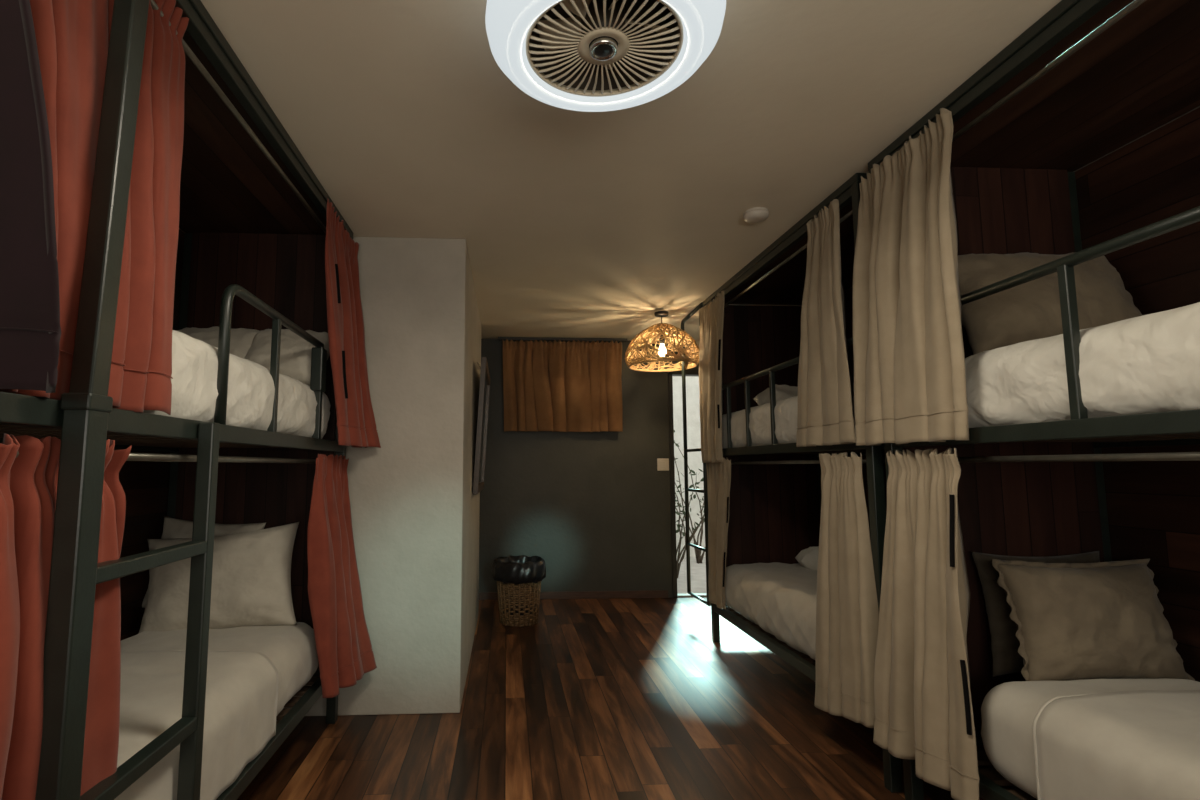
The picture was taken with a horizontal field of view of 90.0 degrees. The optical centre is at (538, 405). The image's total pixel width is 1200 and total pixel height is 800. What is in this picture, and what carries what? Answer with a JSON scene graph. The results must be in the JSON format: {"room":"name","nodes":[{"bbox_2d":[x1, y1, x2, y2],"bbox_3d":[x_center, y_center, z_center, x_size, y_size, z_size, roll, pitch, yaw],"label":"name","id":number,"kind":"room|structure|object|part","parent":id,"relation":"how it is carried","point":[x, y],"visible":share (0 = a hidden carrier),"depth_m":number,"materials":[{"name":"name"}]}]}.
{"room":"dormitory","nodes":[
{"label":"dormitory","id":0,"kind":"room"},
{"bbox_2d":[283,237,480,715],"bbox_3d":[-1.321,0.463,4.525,1.647,2.741,2.215,0,-6,-3],"label":"wall partition","id":1,"kind":"structure","parent":0,"point":[415,510],"depth_m":3.46,"materials":[{"name":"white paint"}]},
{"bbox_2d":[473,357,489,493],"bbox_3d":[-0.471,0.171,4.965,0.099,1.072,1.150,0,-6,-3],"label":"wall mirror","id":2,"kind":"object","parent":1,"relation":"attached to","point":[484,392],"visible":0.93,"depth_m":4.44,"materials":[{"name":"black mirror"}]},
{"bbox_2d":[479,339,698,597],"bbox_3d":[0.007,0.653,6.384,4.500,2.741,0.100,0,-6,-3],"label":"wall","id":3,"kind":"structure","parent":0,"point":[595,507],"depth_m":6.33,"materials":[{"name":"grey paint"}]},
{"bbox_2d":[498,337,627,431],"bbox_3d":[0.260,-0.222,6.336,1.390,1.009,0.125,0,-6,-3],"label":"window curtain","id":4,"kind":"object","parent":3,"relation":"attached to","point":[554,386],"visible":1,"depth_m":6.30,"materials":[{"name":"brown fabric"}]},
{"bbox_2d":[479,590,667,599],"bbox_3d":[-0.439,1.971,6.168,3.600,0.075,0.014,0,-6,-3],"label":"baseboard","id":5,"kind":"structure","parent":3,"relation":"attached to","point":[655,593],"depth_m":6.21,"materials":[{"name":"brown wood"}]},
{"bbox_2d":[657,459,668,470],"bbox_3d":[1.334,0.635,6.398,0.126,0.130,0.018,0,-6,-3],"label":"light switch","id":6,"kind":"object","parent":3,"relation":"attached to","point":[662,464],"visible":1,"depth_m":6.39,"materials":[{"name":"white plastic"}]},
{"bbox_2d":[668,370,706,597],"bbox_3d":[1.830,0.827,6.454,0.850,2.430,0.120,0,-6,-3],"label":"door frame","id":7,"kind":"structure","parent":3,"relation":"in","point":[687,372],"depth_m":6.38,"materials":[{"name":"black metal"}]},
{"bbox_2d":[688,341,699,359],"bbox_3d":[1.923,-0.586,6.554,0.670,0.241,0.020,0,-6,-3],"label":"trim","id":8,"kind":"structure","parent":3,"relation":"attached to","point":[697,342],"depth_m":6.54,"materials":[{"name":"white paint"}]},
{"bbox_2d":[179,0,1060,340],"bbox_3d":[0.220,-1.165,2.576,4.700,0.100,8.058,0,-6,-3],"label":"ceiling","id":9,"kind":"structure","parent":0,"point":[573,224],"depth_m":2.47,"materials":[{"name":"paint"}]},
{"bbox_2d":[485,0,725,111],"bbox_3d":[0.176,-1.078,1.630,0.640,0.259,0.640,0,-6,-3],"label":"ceiling lamp","id":10,"kind":"object","parent":9,"relation":"attached to","point":[575,55],"visible":1,"depth_m":1.64,"materials":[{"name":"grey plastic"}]},
{"bbox_3d":[0.074,-1.048,1.677,0.148,0.046,0.073,-1,-6,13],"label":"fan blade","id":11,"kind":"part","parent":10,"relation":"part of","materials":[{"name":"beige plastic"}]},
{"bbox_3d":[0.096,-1.062,1.546,0.073,0.046,0.148,-4,-7,31],"label":"fan blade","id":12,"kind":"part","parent":10,"relation":"part of","materials":[{"name":"beige plastic"}]},
{"bbox_3d":[0.176,-1.042,1.626,0.120,0.115,0.120,0,-6,-3],"label":"fan motor","id":13,"kind":"part","parent":10,"relation":"part of","materials":[{"name":"metal"}]},
{"bbox_3d":[0.287,-1.052,1.647,0.148,0.046,0.073,2,-6,-23],"label":"fan blade","id":14,"kind":"part","parent":10,"relation":"part of","materials":[{"name":"beige plastic"}]},
{"bbox_2d":[625,311,698,371],"bbox_3d":[1.096,-0.586,5.314,0.659,0.492,0.659,0,-6,-3],"label":"pendant lamp","id":15,"kind":"object","parent":9,"relation":"hanging from","point":[644,338],"visible":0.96,"depth_m":5.15,"materials":[{"name":"brown wicker"}]},
{"bbox_3d":[1.098,-0.490,5.303,0.068,0.105,0.068,0,-6,-3],"label":"bulb","id":16,"kind":"part","parent":15,"relation":"part of","materials":[{"name":"white glass"}]},
{"bbox_2d":[743,207,768,222],"bbox_3d":[1.176,-1.024,3.228,0.132,0.046,0.132,0,-6,-3],"label":"smoke detector","id":17,"kind":"object","parent":9,"relation":"attached to","point":[758,214],"visible":1,"depth_m":3.19,"materials":[{"name":"white plastic"}]},
{"bbox_3d":[1.176,-1.041,3.230,0.124,0.011,0.124,0,-6,-3],"label":"plate","id":18,"kind":"part","parent":17,"relation":"part of","materials":[{"name":"white plastic"}]},
{"bbox_2d":[237,597,1019,799],"bbox_3d":[0.223,1.656,2.237,4.700,0.100,7.958,0,-6,-3],"label":"floor","id":19,"kind":"structure","parent":0,"point":[614,698],"depth_m":3.09,"materials":[{"name":"brown wood"}]},
{"bbox_2d":[0,0,352,799],"bbox_3d":[-1.474,0.221,2.158,1.013,2.740,2.410,0,-6,-3],"label":"bunk bed","id":20,"kind":"object","parent":19,"relation":"on","point":[251,249],"visible":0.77,"depth_m":2.03,"materials":[{"name":"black metal"}]},
{"bbox_2d":[0,0,60,392],"bbox_3d":[-1.353,-0.609,1.016,1.121,1.186,0.034,0,-6,-3],"label":"curtain","id":21,"kind":"object","parent":20,"relation":"hanging from","point":[30,329],"visible":1,"depth_m":1.00,"materials":[{"name":"fabric"}]},
{"bbox_2d":[0,433,131,799],"bbox_3d":[-1.018,0.638,1.068,0.155,1.176,0.764,0,-6,-3],"label":"curtain","id":22,"kind":"object","parent":20,"relation":"hanging from","point":[28,481],"visible":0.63,"depth_m":1.17,"materials":[{"name":"red fabric"}]},
{"bbox_2d":[0,0,188,414],"bbox_3d":[-1.028,-0.581,1.369,0.141,1.169,0.614,0,-6,-3],"label":"curtain","id":23,"kind":"object","parent":20,"relation":"hanging from","point":[73,36],"visible":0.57,"depth_m":1.42,"materials":[{"name":"red fabric"}]},
{"bbox_3d":[-0.949,-0.596,1.342,0.046,1.200,0.110,0,-6,-3],"label":"ladder post","id":24,"kind":"part","parent":20,"relation":"part of","materials":[{"name":"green metal"}]},
{"bbox_3d":[-1.974,0.208,2.133,0.013,2.640,2.410,0,-6,-3],"label":"panel","id":25,"kind":"part","parent":20,"relation":"part of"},
{"bbox_3d":[-1.087,0.198,2.181,0.022,0.021,2.370,0,-6,-3],"label":"curtain rod","id":26,"kind":"part","parent":20,"relation":"part of","materials":[{"name":"metal"}]},
{"bbox_3d":[-1.497,0.114,2.168,0.936,0.055,2.406,0,-6,-3],"label":"frame","id":27,"kind":"part","parent":20,"relation":"part of","materials":[{"name":"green metal"}]},
{"bbox_3d":[-2.004,0.358,3.304,0.050,2.700,0.050,0,-6,-3],"label":"post","id":28,"kind":"part","parent":20,"relation":"part of","materials":[{"name":"black metal"}]},
{"bbox_2d":[49,330,330,438],"bbox_3d":[-1.489,-0.041,2.241,0.918,0.320,1.968,0,-6,-3],"label":"mattress","id":29,"kind":"object","parent":20,"relation":"on","point":[251,388],"visible":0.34,"depth_m":2.09,"materials":[{"name":"white fabric"}]},
{"bbox_2d":[176,326,258,358],"bbox_3d":[-1.684,-0.248,3.076,0.560,0.340,0.329,0,-6,-3],"label":"pillow","id":30,"kind":"object","parent":29,"relation":"on","point":[241,339],"visible":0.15,"depth_m":3.05,"materials":[{"name":"beige fabric"}]},
{"bbox_2d":[244,329,329,385],"bbox_3d":[-1.305,-0.244,3.096,0.441,0.332,0.318,1,-6,-7],"label":"pillow","id":31,"kind":"object","parent":29,"relation":"on","point":[295,351],"visible":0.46,"depth_m":2.98,"materials":[{"name":"beige fabric"}]},
{"bbox_2d":[121,622,318,734],"bbox_3d":[-1.490,1.150,2.116,0.904,0.345,1.959,0,-6,-3],"label":"mattress","id":32,"kind":"object","parent":20,"relation":"on","point":[292,650],"visible":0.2,"depth_m":2.67,"materials":[{"name":"white fabric"}]},
{"bbox_2d":[114,650,278,799],"bbox_3d":[-1.449,1.092,1.817,0.860,0.335,1.148,0,-6,-3],"label":"blanket","id":33,"kind":"object","parent":32,"relation":"on","point":[242,686],"visible":0.52,"depth_m":2.02,"materials":[{"name":"white fabric"}]},
{"bbox_2d":[142,516,265,607],"bbox_3d":[-1.753,0.833,3.132,0.570,0.493,0.201,0,-6,-3],"label":"pillow","id":34,"kind":"object","parent":32,"relation":"on","point":[173,528],"visible":0.19,"depth_m":3.15,"materials":[{"name":"grey fabric"}]},
{"bbox_2d":[138,522,298,633],"bbox_3d":[-1.585,0.877,2.976,0.786,0.563,0.295,1,-6,-8],"label":"pillow","id":35,"kind":"object","parent":32,"relation":"on","point":[251,571],"visible":0.76,"depth_m":2.89,"materials":[{"name":"white fabric"}]},
{"bbox_3d":[-1.073,-1.000,2.305,0.020,0.019,2.370,0,-6,-3],"label":"curtain rod","id":36,"kind":"part","parent":20,"relation":"part of","materials":[{"name":"metal"}]},
{"bbox_3d":[-1.528,-1.117,2.292,0.878,0.020,2.410,0,-6,-3],"label":"roof panel","id":37,"kind":"part","parent":20,"relation":"part of","materials":[{"name":"brown wood"}]},
{"bbox_3d":[-1.558,0.203,3.311,0.836,2.390,0.013,0,-6,-3],"label":"head panel","id":38,"kind":"part","parent":20,"relation":"part of","materials":[{"name":"brown wood"}]},
{"bbox_3d":[-1.067,-0.128,2.461,0.035,0.497,1.023,0,-6,-3],"label":"guard rail","id":39,"kind":"part","parent":20,"relation":"part of","materials":[{"name":"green metal"}]},
{"bbox_3d":[-1.497,1.317,2.045,0.936,0.055,2.406,0,-6,-3],"label":"frame","id":40,"kind":"part","parent":20,"relation":"part of","materials":[{"name":"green metal"}]},
{"bbox_3d":[-1.115,0.363,3.351,0.050,2.700,0.050,0,-6,-3],"label":"post","id":41,"kind":"part","parent":20,"relation":"part of","materials":[{"name":"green metal"}]},
{"bbox_2d":[307,454,376,697],"bbox_3d":[-1.023,0.833,3.060,0.209,1.158,0.533,-1,-6,8],"label":"curtain","id":42,"kind":"object","parent":20,"relation":"hanging from","point":[345,653],"visible":1,"depth_m":2.98,"materials":[{"name":"red fabric"}]},
{"bbox_2d":[325,198,380,447],"bbox_3d":[-1.030,-0.381,3.157,0.182,1.202,0.621,-1,-6,8],"label":"curtain","id":43,"kind":"object","parent":20,"relation":"hanging from","point":[356,424],"visible":1,"depth_m":3.11,"materials":[{"name":"red fabric"}]},
{"bbox_2d":[491,555,545,626],"bbox_3d":[-0.177,1.638,5.305,0.491,0.557,0.486,0,-6,-3],"label":"basket","id":44,"kind":"object","parent":19,"relation":"on","point":[518,578],"visible":1,"depth_m":5.14,"materials":[{"name":"brown wicker"}]},
{"bbox_2d":[681,173,902,792],"bbox_3d":[1.871,0.413,4.035,0.993,2.740,2.731,0,-6,-3],"label":"bunk bed","id":45,"kind":"object","parent":19,"relation":"on","point":[775,498],"visible":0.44,"depth_m":4.75,"materials":[{"name":"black metal"}]},
{"bbox_3d":[1.395,0.514,4.829,0.050,2.700,0.050,0,-6,-3],"label":"post","id":46,"kind":"part","parent":45,"relation":"part of","materials":[{"name":"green metal"}]},
{"bbox_2d":[699,291,724,462],"bbox_3d":[1.364,-0.192,4.663,0.089,1.282,0.563,0,-6,-3],"label":"curtain","id":47,"kind":"object","parent":45,"relation":"hanging from","point":[711,315],"visible":1,"depth_m":4.63,"materials":[{"name":"beige fabric"}]},
{"bbox_2d":[706,458,730,609],"bbox_3d":[1.380,0.967,4.556,0.072,1.130,0.501,0,-6,-1],"label":"curtain","id":48,"kind":"object","parent":45,"relation":"hanging from","point":[719,477],"visible":0.98,"depth_m":4.53,"materials":[{"name":"beige fabric"}]},
{"bbox_3d":[1.897,1.484,3.667,0.936,0.055,2.211,0,-6,-3],"label":"frame","id":49,"kind":"part","parent":45,"relation":"part of","materials":[{"name":"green metal"}]},
{"bbox_2d":[725,562,816,659],"bbox_3d":[1.886,1.304,3.726,0.934,0.371,2.031,0,-6,-3],"label":"mattress","id":50,"kind":"object","parent":45,"relation":"on","point":[780,598],"visible":0.32,"depth_m":3.81,"materials":[{"name":"white fabric"}]},
{"bbox_2d":[795,546,818,569],"bbox_3d":[2.124,1.138,4.387,0.420,0.197,0.170,-1,-6,9],"label":"pillow","id":51,"kind":"object","parent":50,"relation":"on","point":[807,558],"visible":0.32,"depth_m":4.34,"materials":[{"name":"white fabric"}]},
{"bbox_3d":[1.841,0.359,4.836,0.836,2.390,0.013,0,-6,-3],"label":"foot panel","id":52,"kind":"part","parent":45,"relation":"part of","materials":[{"name":"brown wood"}]},
{"bbox_3d":[1.454,-0.215,3.815,0.035,0.035,2.120,0,-6,-3],"label":"guard rail","id":53,"kind":"part","parent":45,"relation":"part of","materials":[{"name":"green metal"}]},
{"bbox_2d":[722,383,853,448],"bbox_3d":[1.888,0.120,3.847,0.901,0.324,2.022,0,-6,-3],"label":"mattress","id":54,"kind":"object","parent":45,"relation":"on","point":[786,410],"visible":0.2,"depth_m":3.86,"materials":[{"name":"white fabric"}]},
{"bbox_2d":[753,384,797,405],"bbox_3d":[1.776,-0.041,4.277,0.352,0.206,0.500,-1,-6,7],"label":"pillow","id":55,"kind":"object","parent":54,"relation":"on","point":[783,392],"visible":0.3,"depth_m":4.09,"materials":[{"name":"white fabric"}]},
{"bbox_3d":[1.472,-0.839,3.882,0.020,0.019,2.175,0,-6,-3],"label":"curtain rod","id":56,"kind":"part","parent":45,"relation":"part of","materials":[{"name":"metal"}]},
{"bbox_3d":[1.928,-0.951,3.918,0.878,0.020,2.215,0,-6,-3],"label":"roof panel","id":57,"kind":"part","parent":45,"relation":"part of","materials":[{"name":"brown wood"}]},
{"bbox_3d":[1.488,0.360,3.760,0.022,0.021,2.175,0,-6,-3],"label":"curtain rod","id":58,"kind":"part","parent":45,"relation":"part of","materials":[{"name":"metal"}]},
{"bbox_3d":[1.897,0.280,3.790,0.936,0.055,2.211,0,-6,-3],"label":"frame","id":59,"kind":"part","parent":45,"relation":"part of","materials":[{"name":"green metal"}]},
{"bbox_3d":[2.284,0.519,4.876,0.050,2.700,0.050,0,-6,-3],"label":"post","id":60,"kind":"part","parent":45,"relation":"part of","materials":[{"name":"black metal"}]},
{"bbox_2d":[796,199,855,446],"bbox_3d":[1.439,-0.393,3.037,0.102,1.194,0.568,0,-6,-3],"label":"curtain","id":61,"kind":"object","parent":45,"relation":"hanging from","point":[826,414],"visible":1,"depth_m":2.95,"materials":[{"name":"beige fabric"}]},
{"bbox_2d":[814,452,878,727],"bbox_3d":[1.443,0.853,2.815,0.138,1.257,0.477,0,-6,-3],"label":"curtain","id":62,"kind":"object","parent":45,"relation":"hanging from","point":[847,610],"visible":0.97,"depth_m":2.76,"materials":[{"name":"beige fabric"}]},
{"bbox_3d":[2.374,0.380,3.806,0.013,2.640,2.215,0,-6,-3],"label":"panel","id":63,"kind":"part","parent":45,"relation":"part of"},
{"bbox_3d":[1.510,0.294,2.678,0.050,2.700,0.050,0,-6,-3],"label":"post","id":64,"kind":"part","parent":45,"relation":"part of","materials":[{"name":"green metal"}]},
{"bbox_3d":[1.953,0.146,2.750,0.836,2.390,0.013,0,-6,-3],"label":"head panel","id":65,"kind":"part","parent":45,"relation":"part of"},
{"bbox_2d":[868,0,1199,799],"bbox_3d":[2.025,0.156,1.527,0.954,2.740,2.150,0,-6,-3],"label":"bunk bed","id":66,"kind":"object","parent":19,"relation":"on","point":[1087,79],"visible":0.46,"depth_m":2.35,"materials":[{"name":"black metal"}]},
{"bbox_3d":[1.518,0.281,2.544,0.050,2.700,0.050,0,-6,-3],"label":"post","id":67,"kind":"part","parent":66,"relation":"part of","materials":[{"name":"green metal"}]},
{"bbox_2d":[853,108,969,445],"bbox_3d":[1.470,-0.450,2.405,0.125,1.209,0.632,0,-6,-3],"label":"curtain","id":68,"kind":"object","parent":66,"relation":"hanging from","point":[910,372],"visible":1,"depth_m":2.31,"materials":[{"name":"beige fabric"}]},
{"bbox_2d":[873,448,979,799],"bbox_3d":[1.467,0.774,2.286,0.160,1.208,0.504,0,-6,-5],"label":"curtain","id":69,"kind":"object","parent":66,"relation":"hanging from","point":[924,710],"visible":1,"depth_m":2.22,"materials":[{"name":"beige fabric"}]},
{"bbox_3d":[2.018,1.253,1.415,0.936,0.055,2.146,0,-6,-3],"label":"frame","id":70,"kind":"part","parent":66,"relation":"part of","materials":[{"name":"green metal"}]},
{"bbox_3d":[1.964,0.125,2.551,0.836,2.390,0.013,0,-6,-3],"label":"head panel","id":71,"kind":"part","parent":66,"relation":"part of","materials":[{"name":"brown wood"}]},
{"bbox_2d":[971,550,1099,676],"bbox_3d":[2.060,0.835,2.415,0.560,0.475,0.154,0,-6,-3],"label":"pillow","id":72,"kind":"object","parent":66,"relation":"on","point":[1005,644],"visible":0.28,"depth_m":2.38,"materials":[{"name":"grey fabric"}]},
{"bbox_3d":[2.018,0.049,1.538,0.936,0.055,2.146,0,-6,-3],"label":"frame","id":73,"kind":"part","parent":66,"relation":"part of","materials":[{"name":"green metal"}]},
{"bbox_3d":[1.594,-1.070,1.630,0.020,0.019,2.110,0,-6,-3],"label":"curtain rod","id":74,"kind":"part","parent":66,"relation":"part of","materials":[{"name":"metal"}]},
{"bbox_3d":[2.049,-1.182,1.665,0.878,0.020,2.150,0,-6,-3],"label":"roof panel","id":75,"kind":"part","parent":66,"relation":"part of","materials":[{"name":"brown wood"}]},
{"bbox_3d":[1.609,0.129,1.508,0.022,0.021,2.110,0,-6,-3],"label":"curtain rod","id":76,"kind":"part","parent":66,"relation":"part of","materials":[{"name":"metal"}]},
{"bbox_3d":[1.574,-0.445,1.570,0.035,0.035,2.060,0,-6,-3],"label":"guard rail","id":77,"kind":"part","parent":66,"relation":"part of","materials":[{"name":"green metal"}]},
{"bbox_2d":[965,302,1199,427],"bbox_3d":[2.017,-0.125,1.423,0.908,0.322,1.794,0,-6,-3],"label":"mattress","id":78,"kind":"object","parent":66,"relation":"on","point":[1149,363],"visible":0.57,"depth_m":1.67,"materials":[{"name":"white fabric"}]},
{"bbox_2d":[957,252,1142,354],"bbox_3d":[2.037,-0.406,2.416,0.733,0.475,0.355,0,-6,-3],"label":"pillow","id":79,"kind":"object","parent":78,"relation":"on","point":[1031,310],"visible":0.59,"depth_m":2.30,"materials":[{"name":"brown fabric"}]},
{"bbox_3d":[2.406,0.285,2.592,0.050,2.700,0.050,0,-6,-3],"label":"post","id":80,"kind":"part","parent":66,"relation":"part of","materials":[{"name":"black metal"}]},
{"bbox_2d":[981,678,1199,799],"bbox_3d":[2.013,1.051,1.304,0.876,0.360,1.768,0,-6,-3],"label":"mattress","id":81,"kind":"object","parent":66,"relation":"on","point":[1009,710],"visible":0.41,"depth_m":2.00,"materials":[{"name":"white fabric"}]},
{"bbox_2d":[992,559,1194,680],"bbox_3d":[2.079,0.819,2.253,0.631,0.456,0.247,0,-6,-3],"label":"pillow","id":82,"kind":"object","parent":81,"relation":"on","point":[1099,620],"visible":0.92,"depth_m":2.18,"materials":[{"name":"beige fabric"}]},
{"bbox_2d":[1032,690,1199,799],"bbox_3d":[1.996,1.012,1.195,0.861,0.366,1.368,0,-6,-3],"label":"blanket","id":83,"kind":"object","parent":81,"relation":"on","point":[1143,744],"visible":1,"depth_m":1.68,"materials":[{"name":"beige fabric"}]},
{"bbox_3d":[2.495,0.149,1.553,0.013,2.640,2.150,0,-6,-3],"label":"panel","id":84,"kind":"part","parent":66,"relation":"part of","materials":[{"name":"brown wood"}]},
{"bbox_2d":[845,106,1199,290],"bbox_3d":[2.517,0.261,2.554,0.100,2.741,7.858,0,-6,-3],"label":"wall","id":85,"kind":"structure","parent":0,"point":[1198,106],"depth_m":2.47,"materials":[{"name":"paint"}]},
{"label":"outside","id":86,"kind":"structure","parent":0,"visible":0},
{"bbox_2d":[677,557,706,592],"bbox_3d":[2.068,2.272,7.961,9.000,0.100,3.142,0,-6,-3],"label":"ground","id":87,"kind":"structure","parent":86,"point":[698,571],"depth_m":7.56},
{"bbox_2d":[672,376,705,556],"bbox_3d":[2.494,0.882,9.506,8.000,2.980,0.200,0,-6,-3],"label":"wall","id":88,"kind":"structure","parent":87,"relation":"on","point":[695,463],"depth_m":9.42,"materials":[{"name":"white paint"}]},
{"bbox_2d":[674,430,704,563],"bbox_3d":[2.416,1.297,8.804,1.925,2.026,0.844,1,-6,-9],"label":"shrub","id":89,"kind":"object","parent":87,"relation":"on","point":[699,557],"visible":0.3,"depth_m":8.69,"materials":[{"name":"brown plant"}]},
{"bbox_2d":[675,469,704,577],"bbox_3d":[1.883,1.361,7.622,1.244,1.657,0.643,-2,-6,21],"label":"shrub","id":90,"kind":"object","parent":87,"relation":"on","point":[692,471],"visible":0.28,"depth_m":7.52,"materials":[{"name":"brown plant"}]}
]}

